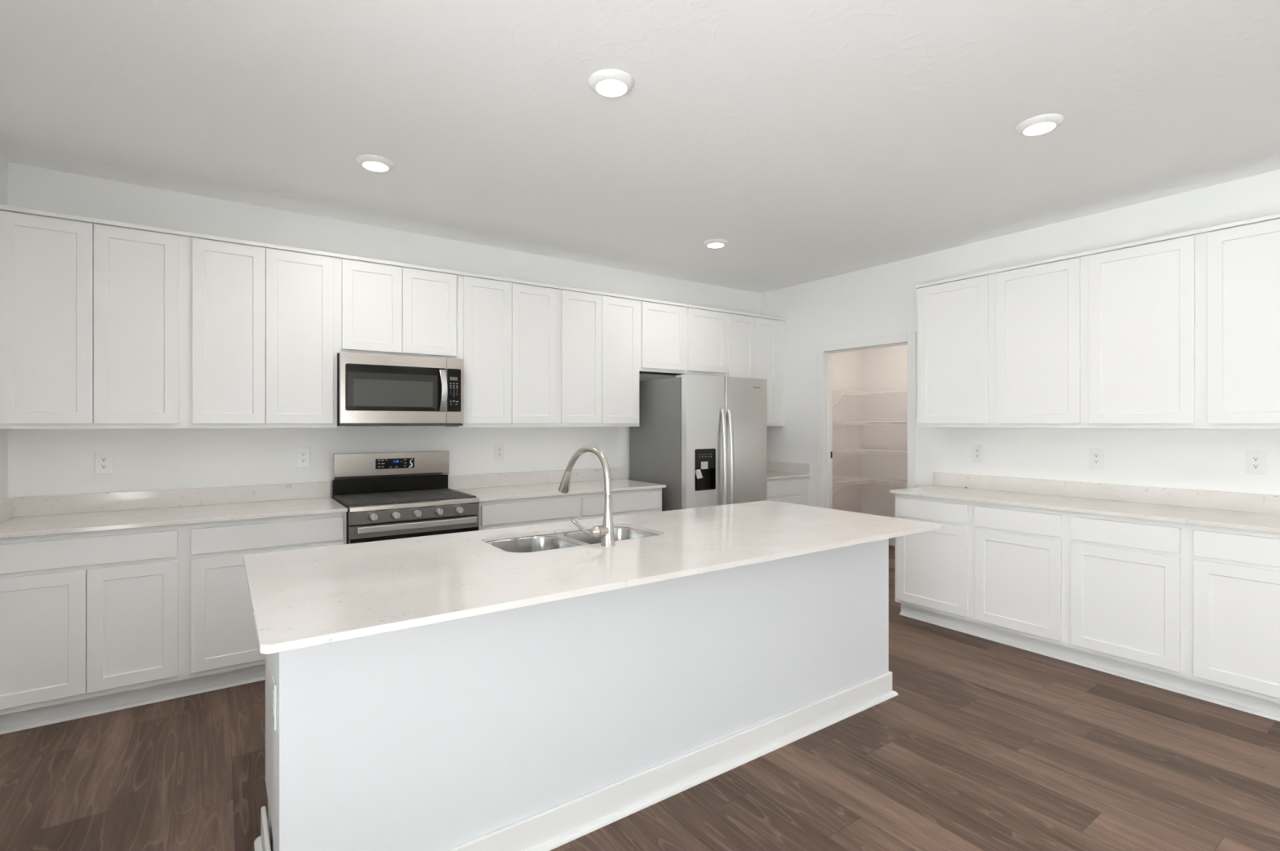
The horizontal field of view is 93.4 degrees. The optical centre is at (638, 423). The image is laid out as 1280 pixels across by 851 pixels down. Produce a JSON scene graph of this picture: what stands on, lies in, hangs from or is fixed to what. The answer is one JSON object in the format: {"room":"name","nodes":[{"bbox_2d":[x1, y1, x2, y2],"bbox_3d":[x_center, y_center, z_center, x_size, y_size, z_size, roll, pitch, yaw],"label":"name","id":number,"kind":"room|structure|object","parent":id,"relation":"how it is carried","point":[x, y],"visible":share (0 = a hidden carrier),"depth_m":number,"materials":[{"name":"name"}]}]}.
{"room":"kitchen","nodes":[
{"label":"kitchen","id":0,"kind":"room"},
{"bbox_2d":[0,153,8,500],"bbox_3d":[-0.405,0.025,-1.093,0.127,2.746,10.160,0,0,-35],"label":"wall","id":1,"kind":"structure","parent":0,"point":[3,162],"depth_m":3.05,"materials":[{"name":"white paint"}]},
{"bbox_2d":[0,497,12,522],"bbox_3d":[-3.056,0.433,2.844,0.020,0.102,0.627,0,0,-35],"label":"backsplash","id":2,"kind":"structure","parent":1,"relation":"attached to","point":[6,504],"depth_m":3.02,"materials":[{"name":"stone"}]},
{"bbox_2d":[8,162,862,513],"bbox_3d":[-0.323,0.025,5.228,7.483,2.746,0.131,0,0,-35],"label":"wall","id":3,"kind":"structure","parent":0,"point":[51,461],"depth_m":3.88,"materials":[{"name":"white paint"}]},
{"bbox_2d":[0,204,185,429],"bbox_3d":[-2.855,-0.507,3.189,0.744,1.067,0.330,0,0,-35],"label":"upper cabinet","id":4,"kind":"object","parent":3,"relation":"attached to","point":[92,310],"visible":0.97,"depth_m":3.05,"materials":[{"name":"white wood"}]},
{"bbox_2d":[94,451,112,474],"bbox_3d":[-2.946,0.217,3.322,0.076,0.123,0.007,0,0,-35],"label":"wall outlet","id":5,"kind":"object","parent":3,"relation":"attached to","point":[103,460],"visible":1,"depth_m":3.32,"materials":[{"name":"white plastic"}]},
{"bbox_2d":[99,463,107,469],"bbox_3d":[-2.945,0.237,3.321,0.033,0.028,0.002,0,0,-35],"label":"receptacle","id":6,"kind":"object","parent":5,"relation":"attached to","point":[102,466],"depth_m":3.32,"materials":[{"name":"white plastic"}]},
{"bbox_2d":[99,457,107,462],"bbox_3d":[-2.945,0.197,3.321,0.033,0.028,0.002,0,0,-35],"label":"receptacle","id":7,"kind":"object","parent":5,"relation":"attached to","point":[101,459],"depth_m":3.32,"materials":[{"name":"white plastic"}]},
{"bbox_2d":[10,481,330,517],"bbox_3d":[-2.636,0.433,3.531,1.495,0.102,0.020,0,0,-35],"label":"backsplash","id":8,"kind":"structure","parent":3,"relation":"attached to","point":[28,506],"depth_m":3.45,"materials":[{"name":"stone"}]},
{"bbox_2d":[185,231,337,428],"bbox_3d":[-2.243,-0.507,3.615,0.747,1.067,0.330,0,0,-35],"label":"upper cabinet","id":9,"kind":"object","parent":3,"relation":"attached to","point":[261,318],"visible":1,"depth_m":3.46,"materials":[{"name":"white wood"}]},
{"bbox_2d":[296,447,310,466],"bbox_3d":[-2.154,0.217,3.874,0.076,0.123,0.007,0,0,-35],"label":"wall outlet","id":10,"kind":"object","parent":3,"relation":"attached to","point":[303,455],"visible":1,"depth_m":3.87,"materials":[{"name":"white plastic"}]},
{"bbox_2d":[300,457,306,462],"bbox_3d":[-2.153,0.237,3.872,0.033,0.028,0.002,0,0,-35],"label":"receptacle","id":11,"kind":"object","parent":10,"relation":"attached to","point":[302,460],"depth_m":3.87,"materials":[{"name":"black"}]},
{"bbox_2d":[300,452,306,456],"bbox_3d":[-2.153,0.197,3.872,0.033,0.028,0.002,0,0,-35],"label":"receptacle","id":12,"kind":"object","parent":10,"relation":"attached to","point":[302,454],"depth_m":3.87,"materials":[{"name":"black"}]},
{"bbox_2d":[337,253,460,359],"bbox_3d":[-1.626,-0.737,4.045,0.758,0.607,0.330,0,0,-35],"label":"upper cabinet","id":13,"kind":"object","parent":3,"relation":"attached to","point":[386,308],"visible":0.87,"depth_m":3.89,"materials":[{"name":"white wood"}]},
{"bbox_2d":[337,351,463,426],"bbox_3d":[-1.588,-0.207,3.989,0.752,0.447,0.465,0,0,-35],"label":"microwave","id":14,"kind":"object","parent":13,"relation":"attached to","point":[373,389],"visible":1,"depth_m":3.81,"materials":[{"name":"grey metal"}]},
{"bbox_2d":[494,444,504,460],"bbox_3d":[-1.068,0.220,4.630,0.076,0.123,0.007,0,0,-35],"label":"wall outlet","id":15,"kind":"object","parent":3,"relation":"attached to","point":[499,448],"visible":1,"depth_m":4.63,"materials":[{"name":"white plastic"}]},
{"bbox_2d":[445,271,559,427],"bbox_3d":[-1.003,-0.507,4.478,0.758,1.067,0.330,0,0,-35],"label":"upper cabinet","id":16,"kind":"object","parent":3,"relation":"attached to","point":[508,328],"visible":0.91,"depth_m":4.34,"materials":[{"name":"white wood"}]},
{"bbox_2d":[448,467,622,489],"bbox_3d":[-0.771,0.433,4.828,1.516,0.102,0.020,0,0,-35],"label":"backsplash","id":17,"kind":"structure","parent":3,"relation":"attached to","point":[508,479],"depth_m":4.73,"materials":[{"name":"stone"}]},
{"bbox_2d":[558,285,640,426],"bbox_3d":[-0.384,-0.507,4.910,0.752,1.067,0.330,0,0,-35],"label":"upper cabinet","id":18,"kind":"object","parent":3,"relation":"attached to","point":[598,332],"visible":0.9,"depth_m":4.76,"materials":[{"name":"white wood"}]},
{"bbox_2d":[639,297,728,377],"bbox_3d":[0.327,-0.738,5.404,0.980,0.604,0.330,0,0,-35],"label":"upper cabinet","id":19,"kind":"object","parent":3,"relation":"attached to","point":[676,339],"visible":0.87,"depth_m":5.25,"materials":[{"name":"white wood"}]},
{"bbox_2d":[726,310,786,426],"bbox_3d":[1.048,-0.507,5.905,0.775,1.067,0.330,0,0,-35],"label":"upper cabinet","id":20,"kind":"object","parent":3,"relation":"attached to","point":[754,342],"visible":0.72,"depth_m":5.80,"materials":[{"name":"white wood"}]},
{"bbox_2d":[831,477,869,498],"bbox_3d":[1.988,0.776,6.569,1.283,0.285,0.307,0,0,-35],"label":"wire shelf","id":21,"kind":"object","parent":3,"relation":"attached to","point":[846,480],"visible":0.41,"depth_m":6.73,"materials":[{"name":"white metal"}]},
{"bbox_2d":[831,449,869,469],"bbox_3d":[1.988,0.445,6.569,1.283,0.285,0.307,0,0,-35],"label":"wire shelf","id":22,"kind":"object","parent":3,"relation":"attached to","point":[833,451],"visible":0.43,"depth_m":6.68,"materials":[{"name":"white metal"}]},
{"bbox_2d":[831,390,869,410],"bbox_3d":[1.988,-0.215,6.569,1.283,0.285,0.307,0,0,-35],"label":"wire shelf","id":23,"kind":"object","parent":3,"relation":"attached to","point":[837,392],"visible":0.44,"depth_m":6.69,"materials":[{"name":"white metal"}]},
{"bbox_2d":[831,421,869,439],"bbox_3d":[1.988,0.120,6.569,1.283,0.285,0.307,0,0,-35],"label":"wire shelf","id":24,"kind":"object","parent":3,"relation":"attached to","point":[838,422],"visible":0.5,"depth_m":6.67,"materials":[{"name":"white metal"}]},
{"bbox_2d":[0,0,1279,293],"bbox_3d":[3.635,-1.373,1.718,9.972,0.051,10.414,0,0,-35],"label":"ceiling","id":25,"kind":"structure","parent":0,"point":[818,140],"depth_m":2.58,"materials":[{"name":"white paint"}]},
{"bbox_2d":[356,154,394,172],"bbox_3d":[-1.357,-1.335,3.111,0.180,0.025,0.180,0,0,-35],"label":"recessed light","id":26,"kind":"object","parent":25,"relation":"in","point":[368,162],"visible":1,"depth_m":3.08,"materials":[{"name":"white"}]},
{"bbox_2d":[588,69,634,97],"bbox_3d":[-0.108,-1.335,2.384,0.180,0.025,0.180,0,0,-35],"label":"recessed light","id":27,"kind":"object","parent":25,"relation":"in","point":[609,87],"visible":1,"depth_m":2.35,"materials":[{"name":"white plastic"}]},
{"bbox_2d":[703,239,728,248],"bbox_3d":[0.572,-1.335,4.492,0.180,0.025,0.180,0,0,-35],"label":"recessed light","id":28,"kind":"object","parent":25,"relation":"in","point":[717,243],"visible":1,"depth_m":4.45,"materials":[{"name":"white plastic"}]},
{"bbox_2d":[1015,113,1063,136],"bbox_3d":[1.801,-1.335,2.713,0.180,0.025,0.180,0,0,-35],"label":"recessed light","id":29,"kind":"object","parent":25,"relation":"in","point":[1049,122],"visible":1,"depth_m":2.68,"materials":[{"name":"white plastic"}]},
{"bbox_2d":[0,545,1279,850],"bbox_3d":[3.635,1.411,1.718,9.972,0.025,10.414,0,0,-35],"label":"floor","id":30,"kind":"structure","parent":0,"point":[983,744],"depth_m":2.40,"materials":[{"name":"brown wood"}]},
{"bbox_2d":[0,524,184,734],"bbox_3d":[-2.768,0.951,3.068,0.749,0.894,0.629,0,0,-35],"label":"base cabinet","id":31,"kind":"object","parent":30,"relation":"on","point":[91,623],"visible":0.91,"depth_m":2.83,"materials":[{"name":"white wood"}]},
{"bbox_2d":[0,481,347,538],"bbox_3d":[-2.456,0.443,3.273,1.495,0.121,0.648,0,0,-35],"label":"countertop","id":32,"kind":"structure","parent":31,"relation":"on","point":[29,516],"depth_m":3.30,"materials":[{"name":"stone"}]},
{"bbox_2d":[183,511,346,696],"bbox_3d":[-2.154,0.951,3.495,0.746,0.894,0.629,0,0,-35],"label":"base cabinet","id":33,"kind":"object","parent":30,"relation":"on","point":[221,650],"visible":0.66,"depth_m":3.14,"materials":[{"name":"white wood"}]},
{"bbox_2d":[332,450,479,544],"bbox_3d":[-1.495,0.798,3.868,0.753,1.200,0.719,0,0,-35],"label":"gas range","id":34,"kind":"object","parent":30,"relation":"on","point":[386,495],"visible":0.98,"depth_m":3.82,"materials":[{"name":"grey metal"}]},
{"bbox_2d":[332,497,468,511],"bbox_3d":[-1.514,0.490,3.897,0.753,0.018,0.599,0,0,-35],"label":"cooktop","id":35,"kind":"object","parent":34,"relation":"in","point":[348,502],"depth_m":3.67,"materials":[{"name":"black"}]},
{"bbox_2d":[478,494,578,530],"bbox_3d":[-0.910,0.951,4.361,0.760,0.894,0.629,0,0,-35],"label":"base cabinet","id":36,"kind":"object","parent":30,"relation":"on","point":[495,514],"visible":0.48,"depth_m":4.09,"materials":[{"name":"white wood"}]},
{"bbox_2d":[448,467,666,502],"bbox_3d":[-0.592,0.443,4.571,1.516,0.121,0.648,0,0,-35],"label":"countertop","id":37,"kind":"structure","parent":36,"relation":"on","point":[524,485],"depth_m":4.59,"materials":[{"name":"stone"}]},
{"bbox_2d":[253,538,897,850],"bbox_3d":[-0.030,0.951,2.639,2.775,0.894,0.794,0,0,-35],"label":"kitchen island","id":38,"kind":"object","parent":30,"relation":"on","point":[546,726],"visible":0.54,"depth_m":2.05,"materials":[{"name":"white paint"}]},
{"bbox_2d":[272,676,276,730],"bbox_3d":[-1.006,0.771,1.663,0.007,0.123,0.076,0,0,-35],"label":"wall outlet","id":39,"kind":"object","parent":38,"relation":"attached to","point":[274,686],"visible":1,"depth_m":1.64,"materials":[{"name":"white plastic"}]},
{"bbox_2d":[244,500,940,654],"bbox_3d":[0.001,0.494,2.555,2.772,0.020,1.110,0,0,-35],"label":"island countertop","id":40,"kind":"structure","parent":38,"relation":"on","point":[305,597],"depth_m":2.05,"materials":[{"name":"stone"}]},
{"bbox_2d":[484,527,658,552],"bbox_3d":[-0.272,0.603,2.595,0.800,0.196,0.452,0,0,-35],"label":"sink","id":41,"kind":"object","parent":40,"relation":"in","point":[572,539],"visible":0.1,"depth_m":2.70,"materials":[{"name":"silver metal"}]},
{"bbox_2d":[558,445,615,546],"bbox_3d":[-0.256,0.289,2.528,0.125,0.390,0.426,0,0,-35],"label":"kitchen faucet","id":42,"kind":"object","parent":40,"relation":"on","point":[606,531],"visible":1,"depth_m":2.39,"materials":[{"name":"silver metal"}]},
{"bbox_2d":[578,488,662,519],"bbox_3d":[-0.292,0.951,4.791,0.747,0.894,0.629,0,0,-35],"label":"base cabinet","id":43,"kind":"object","parent":30,"relation":"on","point":[591,505],"visible":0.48,"depth_m":4.53,"materials":[{"name":"white wood"}]},
{"bbox_2d":[630,373,767,511],"bbox_3d":[0.524,0.509,5.201,0.889,1.779,0.838,0,0,-35],"label":"refrigerator","id":44,"kind":"object","parent":30,"relation":"on","point":[704,438],"visible":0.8,"depth_m":4.87,"materials":[{"name":"grey metal"}]},
{"bbox_2d":[767,476,808,506],"bbox_3d":[1.138,0.951,5.786,0.762,0.894,0.629,0,0,-35],"label":"base cabinet","id":45,"kind":"object","parent":30,"relation":"on","point":[795,490],"visible":0.23,"depth_m":5.59,"materials":[{"name":"white wood"}]},
{"bbox_2d":[767,461,811,479],"bbox_3d":[1.143,0.443,5.778,0.764,0.121,0.648,0,0,-35],"label":"countertop","id":46,"kind":"structure","parent":45,"relation":"on","point":[775,469],"depth_m":5.84,"materials":[{"name":"stone"}]},
{"bbox_2d":[894,493,977,636],"bbox_3d":[2.250,0.951,4.316,0.616,0.894,0.547,0,0,-35],"label":"base cabinet","id":47,"kind":"object","parent":30,"relation":"on","point":[933,569],"visible":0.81,"depth_m":4.11,"materials":[{"name":"white wood"}]},
{"bbox_2d":[972,502,1071,662],"bbox_3d":[2.559,0.951,3.872,0.616,0.894,0.533,0,0,-35],"label":"base cabinet","id":48,"kind":"object","parent":30,"relation":"on","point":[1020,553],"visible":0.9,"depth_m":3.68,"materials":[{"name":"white wood"}]},
{"bbox_2d":[1066,511,1191,697],"bbox_3d":[2.863,0.951,3.436,0.616,0.894,0.530,0,0,-35],"label":"base cabinet","id":49,"kind":"object","parent":30,"relation":"on","point":[1127,578],"visible":0.87,"depth_m":3.24,"materials":[{"name":"white wood"}]},
{"bbox_2d":[1187,524,1279,721],"bbox_3d":[3.169,0.951,2.996,0.616,0.894,0.542,0,0,-35],"label":"base cabinet","id":50,"kind":"object","parent":30,"relation":"on","point":[1233,575],"visible":0.93,"depth_m":2.91,"materials":[{"name":"white wood"}]},
{"bbox_2d":[889,471,1279,533],"bbox_3d":[2.696,0.443,3.659,0.635,0.121,2.206,0,0,-35],"label":"countertop","id":51,"kind":"structure","parent":50,"relation":"on","point":[1233,510],"depth_m":3.63,"materials":[{"name":"stone"}]},
{"bbox_2d":[862,344,907,517],"bbox_3d":[3.300,0.025,6.437,0.102,2.746,2.032,0,0,-35],"label":"wall","id":52,"kind":"structure","parent":0,"point":[886,368],"depth_m":7.01,"materials":[{"name":"white paint"}]},
{"bbox_2d":[846,448,907,455],"bbox_3d":[3.122,0.445,6.334,0.307,0.285,1.981,0,0,-35],"label":"wire shelf","id":53,"kind":"object","parent":52,"relation":"attached to","point":[869,450],"visible":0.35,"depth_m":6.72,"materials":[{"name":"white metal"}]},
{"bbox_2d":[846,390,907,396],"bbox_3d":[3.122,-0.215,6.334,0.307,0.285,1.981,0,0,-35],"label":"wire shelf","id":54,"kind":"object","parent":52,"relation":"attached to","point":[896,391],"visible":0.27,"depth_m":6.76,"materials":[{"name":"white metal"}]},
{"bbox_2d":[846,421,907,425],"bbox_3d":[3.122,0.120,6.334,0.307,0.285,1.981,0,0,-35],"label":"wire shelf","id":55,"kind":"object","parent":52,"relation":"attached to","point":[869,422],"visible":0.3,"depth_m":6.68,"materials":[{"name":"white metal"}]},
{"bbox_2d":[848,476,907,486],"bbox_3d":[3.122,0.776,6.334,0.307,0.285,1.981,0,0,-35],"label":"wire shelf","id":56,"kind":"object","parent":52,"relation":"attached to","point":[873,479],"visible":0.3,"depth_m":6.77,"materials":[{"name":"white metal"}]},
{"bbox_2d":[761,169,1279,506],"bbox_3d":[2.805,0.025,4.158,0.114,2.746,5.207,0,0,-35],"label":"wall","id":57,"kind":"structure","parent":0,"point":[880,300],"depth_m":4.18,"materials":[{"name":"white paint"}]},
{"bbox_2d":[767,461,811,474],"bbox_3d":[1.452,0.433,5.984,0.020,0.102,0.622,0,0,-35],"label":"backsplash","id":58,"kind":"structure","parent":57,"relation":"attached to","point":[775,466],"depth_m":5.92,"materials":[{"name":"stone"}]},
{"bbox_2d":[817,331,916,509],"bbox_3d":[2.003,0.328,5.299,0.128,2.140,0.980,0,0,-35],"label":"door frame","id":59,"kind":"structure","parent":57,"relation":"in","point":[824,351],"depth_m":5.61,"materials":[{"name":"white wood"}]},
{"bbox_2d":[888,537,894,546],"bbox_3d":[2.603,1.341,5.949,1.600,0.114,2.028,0,0,-35],"label":"baseboard","id":60,"kind":"structure","parent":57,"relation":"attached to","point":[891,541],"depth_m":6.91,"materials":[{"name":"white wood"}]},
{"bbox_2d":[915,270,992,427],"bbox_3d":[2.366,-0.507,4.411,0.318,1.067,0.546,0,0,-35],"label":"upper cabinet","id":61,"kind":"object","parent":57,"relation":"attached to","point":[954,316],"visible":0.91,"depth_m":4.30,"materials":[{"name":"white wood"}]},
{"bbox_2d":[972,444,982,462],"bbox_3d":[2.511,0.222,4.473,0.007,0.123,0.076,0,0,-35],"label":"wall outlet","id":62,"kind":"object","parent":57,"relation":"attached to","point":[977,450],"visible":1,"depth_m":4.47,"materials":[{"name":"white plastic"}]},
{"bbox_2d":[991,252,1085,427],"bbox_3d":[2.675,-0.507,3.967,0.318,1.067,0.535,0,0,-35],"label":"upper cabinet","id":63,"kind":"object","parent":57,"relation":"attached to","point":[1039,307],"visible":0.91,"depth_m":3.86,"materials":[{"name":"white wood"}]},
{"bbox_2d":[1089,448,1103,468],"bbox_3d":[2.934,0.225,3.867,0.007,0.123,0.076,0,0,-35],"label":"wall outlet","id":64,"kind":"object","parent":57,"relation":"attached to","point":[1096,455],"visible":1,"depth_m":3.86,"materials":[{"name":"white plastic"}]},
{"bbox_2d":[1093,459,1099,463],"bbox_3d":[2.932,0.245,3.865,0.002,0.028,0.033,0,0,-35],"label":"receptacle","id":65,"kind":"object","parent":64,"relation":"attached to","point":[1095,461],"depth_m":3.86,"materials":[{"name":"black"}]},
{"bbox_2d":[1093,453,1099,457],"bbox_3d":[2.932,0.205,3.865,0.002,0.028,0.033,0,0,-35],"label":"receptacle","id":66,"kind":"object","parent":64,"relation":"attached to","point":[1095,455],"depth_m":3.86,"materials":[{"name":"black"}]},
{"bbox_2d":[933,471,1279,515],"bbox_3d":[2.949,0.433,3.834,0.020,0.102,2.206,0,0,-35],"label":"backsplash","id":67,"kind":"structure","parent":57,"relation":"attached to","point":[1220,500],"depth_m":3.74,"materials":[{"name":"stone"}]},
{"bbox_2d":[1084,229,1201,428],"bbox_3d":[2.979,-0.507,3.531,0.318,1.067,0.530,0,0,-35],"label":"upper cabinet","id":68,"kind":"object","parent":57,"relation":"attached to","point":[1144,298],"visible":0.92,"depth_m":3.42,"materials":[{"name":"white wood"}]},
{"bbox_2d":[1200,213,1279,428],"bbox_3d":[3.284,-0.507,3.092,0.318,1.067,0.538,0,0,-35],"label":"upper cabinet","id":69,"kind":"object","parent":57,"relation":"attached to","point":[1241,260],"visible":1,"depth_m":3.10,"materials":[{"name":"white wood"}]},
{"bbox_2d":[1246,451,1266,474],"bbox_3d":[3.347,0.212,3.272,0.007,0.123,0.076,0,0,-35],"label":"wall outlet","id":70,"kind":"object","parent":57,"relation":"attached to","point":[1255,460],"visible":1,"depth_m":3.27,"materials":[{"name":"white plastic"}]},
{"bbox_2d":[1251,463,1260,469],"bbox_3d":[3.345,0.232,3.271,0.002,0.028,0.033,0,0,-35],"label":"receptacle","id":71,"kind":"object","parent":70,"relation":"attached to","point":[1254,466],"depth_m":3.27,"materials":[{"name":"white plastic"}]},
{"bbox_2d":[1251,456,1260,462],"bbox_3d":[3.345,0.192,3.271,0.002,0.028,0.033,0,0,-35],"label":"receptacle","id":72,"kind":"object","parent":70,"relation":"attached to","point":[1254,459],"depth_m":3.27,"materials":[{"name":"white plastic"}]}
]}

